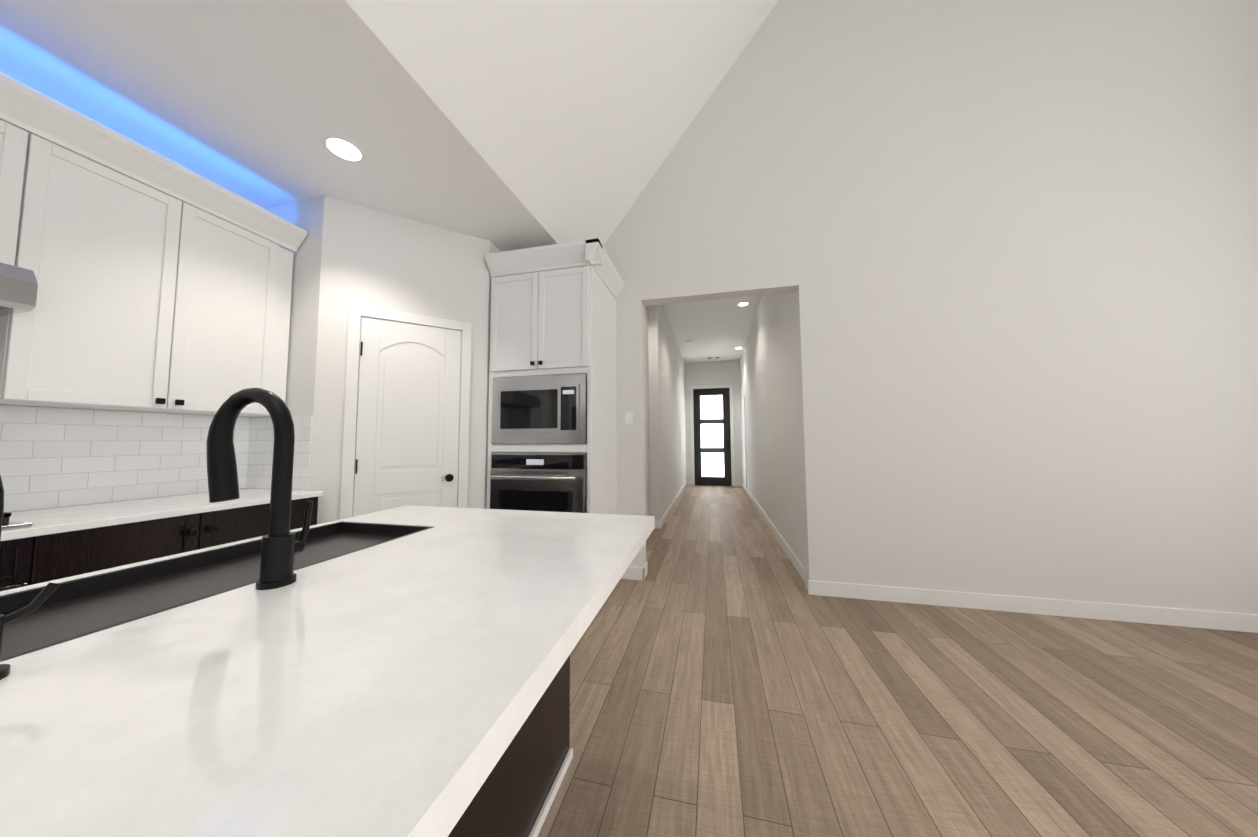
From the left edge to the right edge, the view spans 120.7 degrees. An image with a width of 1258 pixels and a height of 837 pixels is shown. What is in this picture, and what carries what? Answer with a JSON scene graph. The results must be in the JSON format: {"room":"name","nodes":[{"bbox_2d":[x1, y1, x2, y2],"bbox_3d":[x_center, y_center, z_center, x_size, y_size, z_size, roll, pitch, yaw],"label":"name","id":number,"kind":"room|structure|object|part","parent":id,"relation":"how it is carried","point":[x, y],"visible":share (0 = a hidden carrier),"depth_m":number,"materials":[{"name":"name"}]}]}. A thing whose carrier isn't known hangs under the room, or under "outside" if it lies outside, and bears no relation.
{"room":"kitchen","nodes":[
{"label":"kitchen","id":0,"kind":"room"},
{"bbox_2d":[0,262,37,315],"bbox_3d":[-2.531,-0.496,1.027,0.490,0.162,0.750,-1,-4,13],"label":"range hood","id":1,"kind":"object","parent":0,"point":[18,289],"visible":1,"depth_m":1.30,"materials":[{"name":"metal"}]},
{"bbox_2d":[0,72,263,511],"bbox_3d":[-2.957,-0.192,0.614,0.160,2.900,3.800,-1,-4,13],"label":"wall","id":2,"kind":"structure","parent":0,"point":[52,457],"depth_m":1.76,"materials":[{"name":"tile"}]},
{"bbox_2d":[0,81,43,267],"bbox_3d":[-2.617,-0.932,1.074,0.319,0.708,0.756,-1,-4,13],"label":"upper cabinet","id":3,"kind":"object","parent":2,"relation":"attached to","point":[19,111],"depth_m":1.39,"materials":[{"name":"white wood"}]},
{"bbox_2d":[0,101,283,416],"bbox_3d":[-2.439,-0.642,1.811,0.319,1.196,0.891,-1,-4,13],"label":"upper cabinet","id":4,"kind":"object","parent":2,"relation":"attached to","point":[164,285],"depth_m":1.68,"materials":[{"name":"white wood"}]},
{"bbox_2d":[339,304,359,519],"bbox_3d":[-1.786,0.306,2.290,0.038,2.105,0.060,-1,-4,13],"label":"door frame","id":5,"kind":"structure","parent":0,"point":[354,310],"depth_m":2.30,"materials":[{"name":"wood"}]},
{"bbox_2d":[255,195,501,523],"bbox_3d":[-1.765,-0.049,2.986,1.396,2.900,1.568,-1,-4,13],"label":"wall","id":6,"kind":"structure","parent":0,"point":[346,254],"depth_m":2.39,"materials":[{"name":"paint"}]},
{"bbox_2d":[246,416,312,489],"bbox_3d":[-2.216,0.215,2.264,0.518,0.457,0.008,-1,-4,13],"label":"tile backsplash","id":7,"kind":"structure","parent":6,"relation":"attached to","point":[260,454],"depth_m":2.27,"materials":[{"name":"white tile"}]},
{"bbox_2d":[353,317,460,516],"bbox_3d":[-1.504,0.346,2.465,0.452,2.029,0.436,-1,-4,13],"label":"pantry door","id":8,"kind":"structure","parent":6,"relation":"in","point":[407,441],"depth_m":2.48,"materials":[{"name":"paint"}]},
{"bbox_2d":[0,0,778,251],"bbox_3d":[0.654,-3.302,0.637,7.300,3.475,5.720,-1,-4,13],"label":"ceiling","id":9,"kind":"structure","parent":0,"point":[254,101],"depth_m":1.87,"materials":[{"name":"paint"}]},
{"bbox_2d":[321,134,365,162],"bbox_3d":[-1.553,-1.465,1.951,0.194,0.004,0.194,-1,-4,13],"label":"recessed light","id":10,"kind":"object","parent":9,"relation":"in","point":[342,148],"visible":1,"depth_m":1.94,"materials":[{"name":"paint"}]},
{"bbox_2d":[352,306,471,515],"bbox_3d":[-1.496,0.316,2.482,0.513,2.105,0.499,-1,-4,13],"label":"door frame","id":11,"kind":"structure","parent":0,"point":[369,312],"depth_m":2.63,"materials":[{"name":"wood"}]},
{"bbox_3d":[-1.511,0.316,2.468,0.534,2.105,0.533,-1,-4,13],"label":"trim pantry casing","id":12,"kind":"part","parent":11,"relation":"part of","materials":[{"name":"paint"}]},
{"bbox_2d":[644,305,687,520],"bbox_3d":[0.664,-0.106,6.714,0.290,3.460,6.780,-1,-4,13],"label":"wall","id":13,"kind":"structure","parent":0,"point":[666,433],"depth_m":5.43,"materials":[{"name":"paint"}]},
{"bbox_2d":[659,481,687,528],"bbox_3d":[1.008,1.608,7.313,0.040,0.110,4.954,-1,-4,13],"label":"baseboard","id":14,"kind":"structure","parent":13,"relation":"attached to","point":[663,519],"depth_m":6.12,"materials":[{"name":"paint"}]},
{"bbox_2d":[663,295,761,362],"bbox_3d":[1.450,-1.799,6.634,1.920,0.100,6.780,-1,-4,13],"label":"ceiling","id":15,"kind":"structure","parent":0,"point":[714,329],"depth_m":6.77,"materials":[{"name":"paint"}]},
{"bbox_2d":[737,302,748,305],"bbox_3d":[1.808,-1.809,5.666,0.184,0.004,0.184,-1,-4,13],"label":"recessed light","id":16,"kind":"object","parent":15,"relation":"in","point":[743,304],"visible":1,"depth_m":5.67,"materials":[{"name":"paint"}]},
{"bbox_2d":[684,360,742,485],"bbox_3d":[2.271,0.075,9.727,1.440,3.460,0.170,-1,-4,13],"label":"wall","id":17,"kind":"structure","parent":0,"point":[714,374],"depth_m":9.69,"materials":[{"name":"paint"}]},
{"bbox_2d":[693,388,731,485],"bbox_3d":[2.229,0.486,9.598,0.956,2.612,0.086,-1,-4,13],"label":"front door","id":18,"kind":"structure","parent":17,"relation":"in","point":[712,449],"depth_m":9.62,"materials":[{"name":"black paint"}]},
{"bbox_3d":[2.237,0.451,9.634,1.120,2.700,0.020,-1,-4,13],"label":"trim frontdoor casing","id":19,"kind":"part","parent":17,"relation":"part of","materials":[{"name":"paint"}]},
{"bbox_2d":[740,292,803,566],"bbox_3d":[2.311,-0.139,6.329,0.168,3.460,6.780,-1,-4,13],"label":"wall","id":20,"kind":"structure","parent":0,"point":[761,375],"depth_m":4.43,"materials":[{"name":"paint"}]},
{"bbox_3d":[2.831,0.627,8.820,0.018,2.240,0.990,-1,-4,13],"label":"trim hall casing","id":21,"kind":"part","parent":20,"relation":"part of","materials":[{"name":"paint"}]},
{"bbox_2d":[742,482,804,581],"bbox_3d":[2.231,1.530,6.168,0.014,0.110,6.630,-1,-4,13],"label":"baseboard","id":22,"kind":"structure","parent":20,"relation":"attached to","point":[796,563],"depth_m":4.05,"materials":[{"name":"paint"}]},
{"bbox_2d":[538,485,1257,836],"bbox_3d":[1.437,1.480,3.800,7.500,0.080,12.400,-1,-4,13],"label":"floor","id":23,"kind":"structure","parent":0,"point":[730,675],"depth_m":1.57,"materials":[{"name":"brown wood"}]},
{"bbox_2d":[0,532,67,590],"bbox_3d":[-2.467,0.836,0.929,0.609,0.884,0.858,-1,-4,13],"label":"base cabinet","id":24,"kind":"object","parent":23,"relation":"on","point":[55,543],"depth_m":1.25,"materials":[{"name":"brown wood"}]},
{"bbox_2d":[64,512,219,577],"bbox_3d":[-2.332,0.871,1.503,0.609,0.884,0.517,-1,-4,13],"label":"base cabinet","id":25,"kind":"object","parent":23,"relation":"on","point":[97,549],"depth_m":1.49,"materials":[{"name":"brown wood"}]},
{"bbox_2d":[0,488,322,543],"bbox_3d":[-2.435,0.383,1.042,0.640,0.030,2.445,-1,-4,13],"label":"countertop","id":26,"kind":"structure","parent":25,"relation":"on","point":[77,518],"depth_m":1.55,"materials":[{"name":"white stone"}]},
{"bbox_2d":[2,512,32,529],"bbox_3d":[-2.441,0.338,0.954,0.510,0.048,0.760,-1,-4,13],"label":"cooktop","id":27,"kind":"object","parent":26,"relation":"in","point":[7,523],"visible":0.92,"depth_m":1.25,"materials":[{"name":"metal"}]},
{"bbox_2d":[220,496,317,544],"bbox_3d":[-2.232,0.898,1.932,0.609,0.884,0.560,-1,-4,13],"label":"base cabinet","id":28,"kind":"object","parent":23,"relation":"on","point":[237,524],"depth_m":1.86,"materials":[{"name":"brown wood"}]},
{"bbox_2d":[428,524,654,836],"bbox_3d":[-0.709,0.794,0.416,1.150,0.884,2.200,-1,-4,13],"label":"kitchen island","id":29,"kind":"object","parent":23,"relation":"on","point":[513,790],"depth_m":0.99,"materials":[{"name":"brown wood"}]},
{"bbox_2d":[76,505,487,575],"bbox_3d":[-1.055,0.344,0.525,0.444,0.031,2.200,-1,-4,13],"label":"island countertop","id":30,"kind":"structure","parent":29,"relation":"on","point":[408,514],"depth_m":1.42,"materials":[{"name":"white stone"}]},
{"bbox_2d":[12,520,435,655],"bbox_3d":[-0.957,0.484,0.853,0.408,0.268,0.848,-1,-4,13],"label":"sink","id":31,"kind":"object","parent":30,"relation":"in","point":[96,600],"depth_m":0.82,"materials":[{"name":"black metal"}]},
{"bbox_2d":[0,509,654,836],"bbox_3d":[-0.495,0.333,0.394,0.706,0.031,2.200,-1,-4,13],"label":"island countertop","id":32,"kind":"structure","parent":29,"relation":"on","point":[359,696],"depth_m":0.42,"materials":[{"name":"white stone"}]},
{"bbox_2d":[0,577,67,679],"bbox_3d":[-0.792,0.272,0.453,0.044,0.102,0.076,-1,-4,13],"label":"faucet","id":33,"kind":"object","parent":32,"relation":"on","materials":[{"name":"black metal"}]},
{"bbox_2d":[485,238,623,513],"bbox_3d":[-0.570,0.068,2.944,0.913,2.650,0.786,-1,-4,13],"label":"tall cabinet","id":34,"kind":"object","parent":23,"relation":"on","point":[552,429],"visible":0.79,"depth_m":2.67,"materials":[{"name":"white wood"}]},
{"bbox_2d":[489,452,587,513],"bbox_3d":[-0.680,0.603,2.593,0.758,0.700,0.118,-1,-4,13],"label":"oven","id":35,"kind":"object","parent":34,"relation":"in","point":[528,481],"depth_m":2.59,"materials":[{"name":"metal"}]},
{"bbox_2d":[491,373,587,443],"bbox_3d":[-0.677,-0.067,2.663,0.758,0.505,0.062,-1,-4,13],"label":"microwave","id":36,"kind":"object","parent":34,"relation":"in","point":[529,408],"depth_m":2.63,"materials":[{"name":"metal"}]},
{"bbox_2d":[603,0,1257,614],"bbox_3d":[1.870,-1.721,2.965,5.754,6.200,0.150,-1,-4,13],"label":"wall","id":37,"kind":"structure","parent":0,"point":[1005,252],"depth_m":2.64,"materials":[{"name":"paint"}]},
{"bbox_2d":[625,411,632,423],"bbox_3d":[-0.002,-0.005,3.216,0.072,0.116,0.010,-1,-4,13],"label":"switch plate","id":38,"kind":"object","parent":37,"relation":"attached to","point":[628,417],"visible":1,"depth_m":3.21,"materials":[{"name":"white plastic"}]},
{"bbox_2d":[621,562,1257,632],"bbox_3d":[2.253,1.310,2.680,4.795,0.110,0.164,-1,-4,13],"label":"baseboard","id":39,"kind":"structure","parent":37,"relation":"attached to","point":[1230,621],"depth_m":2.47,"materials":[{"name":"paint"}]}
]}

